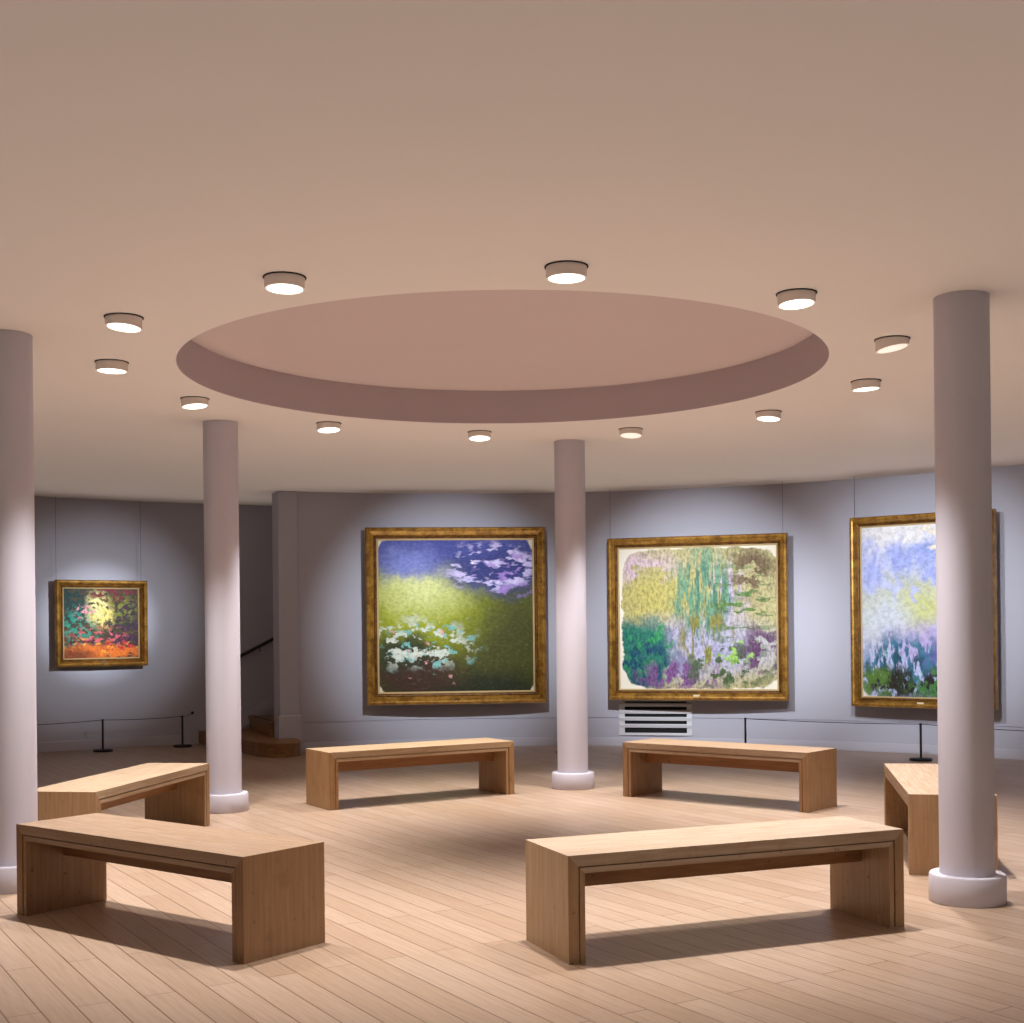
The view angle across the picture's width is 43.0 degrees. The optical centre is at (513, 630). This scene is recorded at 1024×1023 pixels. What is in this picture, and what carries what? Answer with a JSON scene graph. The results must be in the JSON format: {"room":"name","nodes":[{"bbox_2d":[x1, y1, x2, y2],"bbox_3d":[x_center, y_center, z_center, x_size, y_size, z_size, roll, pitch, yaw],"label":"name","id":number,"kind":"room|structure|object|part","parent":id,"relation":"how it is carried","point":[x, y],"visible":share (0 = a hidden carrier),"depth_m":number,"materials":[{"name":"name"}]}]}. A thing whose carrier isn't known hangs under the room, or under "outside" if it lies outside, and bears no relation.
{"room":"museum","nodes":[
{"label":"museum","id":0,"kind":"room"},
{"bbox_2d":[272,491,299,738],"bbox_3d":[-2.678,-0.109,15.334,0.247,3.045,0.341,-1,0,-21],"label":"wall pier","id":1,"kind":"object","parent":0,"point":[284,503],"visible":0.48,"depth_m":15.18,"materials":[{"name":"grey paint"}]},
{"bbox_2d":[279,715,301,751],"bbox_3d":[-2.602,1.198,15.165,0.264,0.430,0.021,-1,0,-21],"label":"baseboard","id":2,"kind":"object","parent":1,"relation":"attached to","point":[289,725],"visible":0.74,"depth_m":15.16,"materials":[{"name":"grey paint"}]},
{"bbox_2d":[0,0,1023,505],"bbox_3d":[-0.067,-1.859,8.364,19.400,0.400,19.400,-1,0,0],"label":"ceiling","id":3,"kind":"structure","parent":0,"point":[159,159],"depth_m":4.96,"materials":[{"name":"white paint"}]},
{"bbox_2d":[54,507,147,667],"bbox_3d":[-4.991,-0.588,15.769,1.103,2.038,0.100,-1,0,-34],"label":"painting","id":4,"kind":"object","parent":3,"relation":"hanging from","point":[98,623],"visible":1,"depth_m":15.78,"materials":[{"name":"multicoloured paint"}]},
{"bbox_3d":[-4.985,-0.092,15.769,1.103,1.045,0.100,-1,0,-34],"label":"frame","id":5,"kind":"part","parent":4,"relation":"part of","materials":[{"name":"gold metal"}]},
{"bbox_3d":[-4.997,-0.091,15.787,0.973,0.915,0.056,-1,0,-34],"label":"moulding","id":6,"kind":"part","parent":4,"relation":"part of","materials":[{"name":"gold metal"}]},
{"bbox_2d":[94,359,128,373],"bbox_3d":[-2.441,-1.605,7.906,0.202,0.057,0.202,-1,0,-11],"label":"ceiling lamp","id":7,"kind":"object","parent":3,"relation":"attached to","point":[107,366],"visible":1,"depth_m":7.84,"materials":[{"name":"metal"}]},
{"bbox_2d":[98,368,125,373],"bbox_3d":[-2.440,-1.582,7.906,0.168,0.007,0.168,-1,0,-11],"label":"diffuser","id":8,"kind":"object","parent":7,"relation":"attached to","point":[102,370],"depth_m":7.89,"materials":[{"name":"white plastic"}]},
{"bbox_2d":[103,313,143,332],"bbox_3d":[-2.034,-1.606,6.792,0.202,0.063,0.202,-1,0,-39],"label":"ceiling lamp","id":9,"kind":"object","parent":3,"relation":"attached to","point":[120,322],"visible":1,"depth_m":6.74,"materials":[{"name":"paint"}]},
{"bbox_2d":[107,323,139,331],"bbox_3d":[-2.034,-1.586,6.792,0.168,0.019,0.168,-1,0,-39],"label":"diffuser","id":10,"kind":"object","parent":9,"relation":"attached to","point":[120,327],"depth_m":6.79,"materials":[{"name":"white"}]},
{"bbox_2d":[180,396,209,409],"bbox_3d":[-2.242,-1.603,9.161,0.202,0.065,0.202,-1,0,20],"label":"ceiling lamp","id":11,"kind":"object","parent":3,"relation":"attached to","point":[187,402],"visible":1,"depth_m":9.10,"materials":[{"name":"paint"}]},
{"bbox_2d":[183,404,206,408],"bbox_3d":[-2.242,-1.584,9.161,0.168,0.022,0.168,-1,0,20],"label":"diffuser","id":12,"kind":"object","parent":11,"relation":"attached to","point":[185,406],"depth_m":9.17,"materials":[{"name":"white plastic"}]},
{"bbox_2d":[263,271,306,294],"bbox_3d":[-1.065,-1.619,6.062,0.202,0.058,0.202,-1,0,24],"label":"ceiling lamp","id":13,"kind":"object","parent":3,"relation":"attached to","point":[280,282],"visible":1,"depth_m":6.01,"materials":[{"name":"metal"}]},
{"bbox_2d":[267,284,302,293],"bbox_3d":[-1.065,-1.597,6.062,0.168,0.010,0.168,-1,0,23],"label":"diffuser","id":14,"kind":"object","parent":13,"relation":"attached to","point":[272,288],"depth_m":6.06,"materials":[{"name":"white"}]},
{"bbox_2d":[316,421,341,432],"bbox_3d":[-1.461,-1.610,10.300,0.202,0.066,0.202,-1,0,-36],"label":"ceiling lamp","id":15,"kind":"object","parent":3,"relation":"attached to","point":[325,426],"visible":1,"depth_m":10.24,"materials":[{"name":"metal"}]},
{"bbox_2d":[318,427,338,432],"bbox_3d":[-1.460,-1.593,10.300,0.168,0.025,0.168,-1,0,-36],"label":"diffuser","id":16,"kind":"object","parent":15,"relation":"attached to","point":[320,429],"depth_m":10.29,"materials":[{"name":"white plastic"}]},
{"bbox_2d":[467,430,491,441],"bbox_3d":[-0.280,-1.623,10.830,0.202,0.066,0.202,-1,0,-5],"label":"ceiling lamp","id":17,"kind":"object","parent":3,"relation":"attached to","point":[475,435],"visible":1,"depth_m":10.77,"materials":[{"name":"metal"}]},
{"bbox_2d":[470,436,489,440],"bbox_3d":[-0.280,-1.605,10.830,0.168,0.025,0.168,-1,0,-5],"label":"diffuser","id":18,"kind":"object","parent":17,"relation":"attached to","point":[473,438],"depth_m":10.83,"materials":[{"name":"white plastic"}]},
{"bbox_2d":[191,290,813,390],"bbox_3d":[-0.068,-1.939,8.364,4.078,0.040,4.078,-1,0,0],"label":"ceiling","id":19,"kind":"structure","parent":3,"relation":"attached to","point":[471,340],"depth_m":8.57,"materials":[{"name":"paint"}]},
{"bbox_2d":[176,290,828,423],"bbox_3d":[-0.066,-1.789,8.364,4.078,0.260,4.078,-1,0,0],"label":"trim","id":20,"kind":"structure","parent":3,"relation":"attached to","point":[790,366],"depth_m":9.93,"materials":[{"name":"paint"}]},
{"bbox_2d":[544,260,588,283],"bbox_3d":[0.243,-1.634,5.933,0.202,0.055,0.202,-1,0,-7],"label":"ceiling lamp","id":21,"kind":"object","parent":3,"relation":"attached to","point":[565,271],"visible":1,"depth_m":5.87,"materials":[{"name":"metal"}]},
{"bbox_2d":[548,274,584,282],"bbox_3d":[0.243,-1.611,5.933,0.168,0.004,0.168,-1,0,-7],"label":"diffuser","id":22,"kind":"object","parent":21,"relation":"attached to","point":[553,278],"depth_m":5.94,"materials":[{"name":"white"}]},
{"bbox_2d":[619,427,642,438],"bbox_3d":[0.973,-1.636,10.760,0.202,0.066,0.202,-1,0,23],"label":"ceiling lamp","id":23,"kind":"object","parent":3,"relation":"attached to","point":[628,432],"visible":1,"depth_m":10.70,"materials":[{"name":"paint"}]},
{"bbox_2d":[621,433,640,437],"bbox_3d":[0.973,-1.619,10.760,0.168,0.025,0.168,-1,0,23],"label":"diffuser","id":24,"kind":"object","parent":23,"relation":"attached to","point":[624,435],"depth_m":10.76,"materials":[{"name":"white plastic"}]},
{"bbox_2d":[607,488,788,700],"bbox_3d":[2.114,-0.440,15.036,2.085,2.485,0.110,-1,0,18],"label":"painting","id":25,"kind":"object","parent":3,"relation":"hanging from","point":[706,617],"visible":1,"depth_m":15.05,"materials":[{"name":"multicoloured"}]},
{"bbox_3d":[2.124,-0.148,15.059,1.924,1.739,0.062,-1,0,18],"label":"moulding","id":26,"kind":"part","parent":25,"relation":"part of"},
{"bbox_2d":[755,410,781,421],"bbox_3d":[1.958,-1.648,9.979,0.202,0.065,0.202,-1,0,-39],"label":"ceiling lamp","id":27,"kind":"object","parent":3,"relation":"attached to","point":[763,415],"visible":1,"depth_m":9.92,"materials":[{"name":"paint"}]},
{"bbox_2d":[757,416,779,420],"bbox_3d":[1.958,-1.629,9.979,0.168,0.022,0.168,-1,0,-39],"label":"diffuser","id":28,"kind":"object","parent":27,"relation":"attached to","point":[760,418],"depth_m":9.97,"materials":[{"name":"white plastic"}]},
{"bbox_2d":[776,288,816,309],"bbox_3d":[1.406,-1.643,6.455,0.202,0.062,0.202,-1,0,-38],"label":"ceiling lamp","id":29,"kind":"object","parent":3,"relation":"attached to","point":[797,298],"visible":1,"depth_m":6.40,"materials":[{"name":"metal"}]},
{"bbox_2d":[779,299,813,308],"bbox_3d":[1.406,-1.623,6.455,0.168,0.016,0.168,-1,0,-38],"label":"diffuser","id":30,"kind":"object","parent":29,"relation":"attached to","point":[783,303],"depth_m":6.45,"materials":[{"name":"white"}]},
{"bbox_2d":[851,378,881,391],"bbox_3d":[2.381,-1.655,8.778,0.202,0.060,0.202,-1,0,-10],"label":"ceiling lamp","id":31,"kind":"object","parent":3,"relation":"attached to","point":[869,384],"visible":1,"depth_m":8.71,"materials":[{"name":"paint"}]},
{"bbox_2d":[853,387,877,390],"bbox_3d":[2.381,-1.634,8.778,0.168,0.013,0.168,-1,0,-10],"label":"diffuser","id":32,"kind":"object","parent":31,"relation":"attached to","point":[854,388],"depth_m":8.77,"materials":[{"name":"white plastic"}]},
{"bbox_2d":[874,335,910,353],"bbox_3d":[2.187,-1.647,7.504,0.202,0.072,0.202,-1,0,21],"label":"ceiling lamp","id":33,"kind":"object","parent":3,"relation":"attached to","point":[886,344],"visible":1,"depth_m":7.45,"materials":[{"name":"paint"}]},
{"bbox_2d":[877,344,906,352],"bbox_3d":[2.187,-1.631,7.504,0.168,0.034,0.168,-1,0,21],"label":"diffuser","id":34,"kind":"object","parent":33,"relation":"attached to","point":[881,348],"depth_m":7.48,"materials":[{"name":"white"}]},
{"bbox_2d":[849,486,997,710],"bbox_3d":[4.336,-0.442,13.838,1.565,2.529,0.110,-1,0,38],"label":"painting","id":35,"kind":"object","parent":3,"relation":"hanging from","point":[893,611],"visible":0.65,"depth_m":14.03,"materials":[{"name":"multicoloured paint"}]},
{"bbox_3d":[4.354,-0.213,13.857,1.422,1.927,0.062,-1,0,38],"label":"moulding","id":36,"kind":"part","parent":35,"relation":"part of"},
{"bbox_2d":[0,743,1023,1022],"bbox_3d":[-0.032,1.435,8.364,19.400,0.100,19.400,-1,0,0],"label":"floor","id":37,"kind":"structure","parent":0,"point":[425,867],"depth_m":6.07,"materials":[{"name":"brown wood"}]},
{"bbox_2d":[0,329,37,894],"bbox_3d":[-2.773,-0.107,7.160,0.372,3.044,0.372,-1,0,0],"label":"column","id":38,"kind":"structure","parent":37,"relation":"on","point":[18,705],"depth_m":7.05,"materials":[{"name":"white paint"}]},
{"bbox_2d":[38,716,180,751],"bbox_3d":[-5.024,1.245,15.388,2.249,0.387,0.230,-1,0,-39],"label":"barrier post","id":39,"kind":"object","parent":37,"relation":"on","point":[102,749],"visible":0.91,"depth_m":15.49,"materials":[{"name":"black metal"}]},
{"bbox_3d":[-5.363,1.072,15.039,1.289,0.019,0.008,-1,0,-44],"label":"cord","id":40,"kind":"part","parent":39,"relation":"part of","materials":[{"name":"black fabric"}]},
{"bbox_3d":[-4.891,1.234,15.498,0.028,0.367,0.028,-1,0,0],"label":"rod","id":41,"kind":"part","parent":39,"relation":"part of","materials":[{"name":"black metal"}]},
{"bbox_3d":[-4.485,1.063,15.760,0.947,0.019,0.008,-1,0,-33],"label":"cord","id":42,"kind":"part","parent":39,"relation":"part of","materials":[{"name":"black metal"}]},
{"bbox_2d":[37,763,209,826],"bbox_3d":[-2.577,1.188,8.630,0.469,0.450,1.694,-1,0,10],"label":"bench","id":43,"kind":"object","parent":37,"relation":"on","point":[172,792],"visible":0.64,"depth_m":8.77,"materials":[{"name":"brown wood"}]},
{"bbox_3d":[-2.718,1.189,7.819,0.469,0.450,0.048,-1,0,10],"label":"leg","id":44,"kind":"part","parent":43,"relation":"part of","materials":[{"name":"brown wood"}]},
{"bbox_3d":[-2.579,0.987,8.630,0.469,0.048,1.694,-1,0,10],"label":"seat","id":45,"kind":"part","parent":43,"relation":"part of","materials":[{"name":"brown wood"}]},
{"bbox_3d":[-2.435,1.186,9.441,0.469,0.450,0.048,-1,0,10],"label":"leg","id":46,"kind":"part","parent":43,"relation":"part of","materials":[{"name":"brown wood"}]},
{"bbox_2d":[16,813,324,963],"bbox_3d":[-1.659,1.178,6.149,1.694,0.450,0.469,-1,0,37],"label":"bench","id":47,"kind":"object","parent":37,"relation":"on","point":[278,882],"visible":1,"depth_m":5.86,"materials":[{"name":"brown wood"}]},
{"bbox_3d":[-2.312,1.185,6.650,0.048,0.450,0.469,-1,0,38],"label":"leg","id":48,"kind":"part","parent":47,"relation":"part of","materials":[{"name":"brown wood"}]},
{"bbox_3d":[-1.661,0.977,6.149,1.694,0.048,0.469,-1,0,38],"label":"seat","id":49,"kind":"part","parent":47,"relation":"part of","materials":[{"name":"brown wood"}]},
{"bbox_3d":[-1.006,1.171,5.648,0.048,0.450,0.469,-1,0,38],"label":"leg","id":50,"kind":"part","parent":47,"relation":"part of","materials":[{"name":"brown wood"}]},
{"bbox_2d":[173,713,191,747],"bbox_3d":[-4.076,1.231,16.173,0.230,0.395,0.529,-1,0,0],"label":"barrier post","id":51,"kind":"object","parent":37,"relation":"on","point":[182,745],"visible":1,"depth_m":16.01,"materials":[{"name":"black metal"}]},
{"bbox_3d":[-4.076,1.225,16.023,0.028,0.367,0.028,-1,0,0],"label":"rod","id":52,"kind":"part","parent":51,"relation":"part of","materials":[{"name":"black metal"}]},
{"bbox_2d":[203,420,248,813],"bbox_3d":[-2.282,-0.113,10.206,0.372,3.044,0.372,-1,0,0],"label":"column","id":53,"kind":"structure","parent":37,"relation":"on","point":[220,437],"depth_m":10.09,"materials":[{"name":"white paint"}]},
{"bbox_2d":[199,696,300,757],"bbox_3d":[-2.187,0.651,16.128,2.748,1.515,2.489,-1,0,-30],"label":"staircase","id":54,"kind":"structure","parent":37,"relation":"on","point":[258,740],"depth_m":15.27,"materials":[{"name":"brown wood"}]},
{"bbox_2d":[306,738,513,809],"bbox_3d":[-0.836,1.169,10.789,1.694,0.450,0.469,-1,0,-32],"label":"bench","id":55,"kind":"object","parent":37,"relation":"on","point":[495,757],"visible":1,"depth_m":10.64,"materials":[{"name":"brown wood"}]},
{"bbox_3d":[-1.536,1.177,10.356,0.048,0.450,0.469,-1,0,-32],"label":"leg","id":56,"kind":"part","parent":55,"relation":"part of","materials":[{"name":"brown wood"}]},
{"bbox_3d":[-0.838,0.968,10.789,1.694,0.048,0.469,-1,0,-32],"label":"seat","id":57,"kind":"part","parent":55,"relation":"part of","materials":[{"name":"brown wood"}]},
{"bbox_3d":[-0.136,1.161,11.221,0.048,0.450,0.469,-1,0,-32],"label":"leg","id":58,"kind":"part","parent":55,"relation":"part of","materials":[{"name":"brown wood"}]},
{"bbox_2d":[552,439,593,789],"bbox_3d":[0.509,-0.142,11.434,0.372,3.044,0.372,-1,0,0],"label":"column","id":59,"kind":"structure","parent":37,"relation":"on","point":[573,773],"depth_m":11.32,"materials":[{"name":"white paint"}]},
{"bbox_2d":[525,816,903,964],"bbox_3d":[0.930,1.150,5.917,1.694,0.450,0.469,-1,0,-22],"label":"bench","id":60,"kind":"object","parent":37,"relation":"on","point":[865,859],"visible":1,"depth_m":5.80,"materials":[{"name":"brown wood"}]},
{"bbox_3d":[0.165,1.158,5.615,0.048,0.450,0.469,-1,0,-21],"label":"leg","id":61,"kind":"part","parent":60,"relation":"part of","materials":[{"name":"brown wood"}]},
{"bbox_3d":[0.928,0.949,5.917,1.694,0.048,0.469,-1,0,-21],"label":"seat","id":62,"kind":"part","parent":60,"relation":"part of","materials":[{"name":"brown wood"}]},
{"bbox_3d":[1.696,1.142,6.218,0.048,0.450,0.469,-1,0,-21],"label":"leg","id":63,"kind":"part","parent":60,"relation":"part of","materials":[{"name":"brown wood"}]},
{"bbox_2d":[623,738,836,812],"bbox_3d":[1.710,1.142,10.451,1.694,0.450,0.469,-1,0,40],"label":"bench","id":64,"kind":"object","parent":37,"relation":"on","point":[643,760],"visible":1,"depth_m":10.28,"materials":[{"name":"brown wood"}]},
{"bbox_3d":[1.081,1.149,10.982,0.048,0.450,0.469,-1,0,40],"label":"leg","id":65,"kind":"part","parent":64,"relation":"part of","materials":[{"name":"brown wood"}]},
{"bbox_3d":[1.708,0.941,10.451,1.694,0.048,0.469,-1,0,40],"label":"seat","id":66,"kind":"part","parent":64,"relation":"part of","materials":[{"name":"brown wood"}]},
{"bbox_3d":[2.338,1.135,9.920,0.048,0.450,0.469,-1,0,40],"label":"leg","id":67,"kind":"part","parent":64,"relation":"part of","materials":[{"name":"brown wood"}]},
{"bbox_2d":[744,718,891,742],"bbox_3d":[3.376,1.155,14.070,2.057,0.387,0.229,-1,0,31],"label":"barrier post","id":68,"kind":"object","parent":37,"relation":"on","point":[745,734],"visible":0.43,"depth_m":14.30,"materials":[{"name":"black metal"}]},
{"bbox_3d":[2.597,1.154,14.547,0.028,0.367,0.028,-1,0,0],"label":"rod","id":69,"kind":"part","parent":68,"relation":"part of","materials":[{"name":"black metal"}]},
{"bbox_3d":[3.402,0.979,13.995,1.933,0.019,0.008,-1,0,34],"label":"cord","id":70,"kind":"part","parent":68,"relation":"part of","materials":[{"name":"black fabric"}]},
{"bbox_2d":[884,763,997,874],"bbox_3d":[2.606,1.132,8.041,0.469,0.450,1.694,-1,0,11],"label":"bench","id":71,"kind":"object","parent":37,"relation":"on","point":[911,800],"visible":0.51,"depth_m":7.28,"materials":[{"name":"brown wood"}]},
{"bbox_3d":[2.768,1.130,8.848,0.469,0.450,0.048,-1,0,11],"label":"leg","id":72,"kind":"part","parent":71,"relation":"part of","materials":[{"name":"brown wood"}]},
{"bbox_3d":[2.603,0.931,8.041,0.469,0.048,1.694,-1,0,11],"label":"seat","id":73,"kind":"part","parent":71,"relation":"part of","materials":[{"name":"brown wood"}]},
{"bbox_3d":[2.443,1.134,7.234,0.469,0.450,0.048,-1,0,11],"label":"leg","id":74,"kind":"part","parent":71,"relation":"part of","materials":[{"name":"brown wood"}]},
{"bbox_2d":[909,723,1022,761],"bbox_3d":[4.846,1.140,12.700,0.229,0.387,2.182,-1,0,-40],"label":"barrier post","id":75,"kind":"object","parent":37,"relation":"on","point":[918,759],"visible":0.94,"depth_m":13.41,"materials":[{"name":"black metal"}]},
{"bbox_3d":[4.212,1.137,13.443,0.028,0.367,0.028,-1,0,0],"label":"rod","id":76,"kind":"part","parent":75,"relation":"part of","materials":[{"name":"black metal"}]},
{"bbox_3d":[4.885,0.963,12.652,0.008,0.019,2.056,-1,0,-41],"label":"cord","id":77,"kind":"part","parent":75,"relation":"part of","materials":[{"name":"black fabric"}]},
{"bbox_2d":[929,290,1006,907],"bbox_3d":[2.275,-0.161,6.560,0.372,3.044,0.372,-1,0,0],"label":"column","id":78,"kind":"structure","parent":37,"relation":"on","point":[967,876],"depth_m":6.44,"materials":[{"name":"white paint"}]},
{"bbox_2d":[34,464,1023,749],"bbox_3d":[-1.242,-0.124,9.238,15.826,3.045,16.966,-1,0,-42],"label":"wall","id":79,"kind":"structure","parent":0,"point":[816,515],"depth_m":15.50,"materials":[{"name":"grey paint"}]},
{"bbox_2d":[37,734,190,752],"bbox_3d":[-7.318,1.404,12.028,1.809,0.118,10.829,-1,0,27],"label":"baseboard","id":80,"kind":"structure","parent":79,"relation":"attached to","point":[169,739],"depth_m":15.97,"materials":[{"name":"grey paint"}]},
{"bbox_2d":[240,637,272,657],"bbox_3d":[-2.518,-0.208,16.974,2.831,1.498,0.206,-1,0,-16],"label":"handrail","id":81,"kind":"object","parent":79,"relation":"attached to","point":[270,639],"visible":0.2,"depth_m":16.72,"materials":[{"name":"black metal"}]},
{"bbox_2d":[365,527,546,705],"bbox_3d":[-0.672,-0.180,15.356,2.120,2.085,0.120,-1,0,-5],"label":"painting","id":82,"kind":"object","parent":79,"relation":"attached to","point":[455,615],"visible":1,"depth_m":15.38,"materials":[{"name":"multicoloured paint"}]},
{"bbox_2d":[619,700,691,735],"bbox_3d":[1.685,1.032,15.451,0.870,0.420,0.042,-1,0,14],"label":"air vent","id":83,"kind":"object","parent":79,"relation":"in","point":[636,717],"visible":0.98,"depth_m":15.45,"materials":[{"name":"white metal"}]},
{"bbox_2d":[302,737,1023,759],"bbox_3d":[3.709,1.295,11.777,4.510,0.100,13.513,-1,0,-42],"label":"baseboard","id":84,"kind":"structure","parent":79,"relation":"attached to","point":[518,741],"depth_m":15.12,"materials":[{"name":"grey paint"}]}
]}

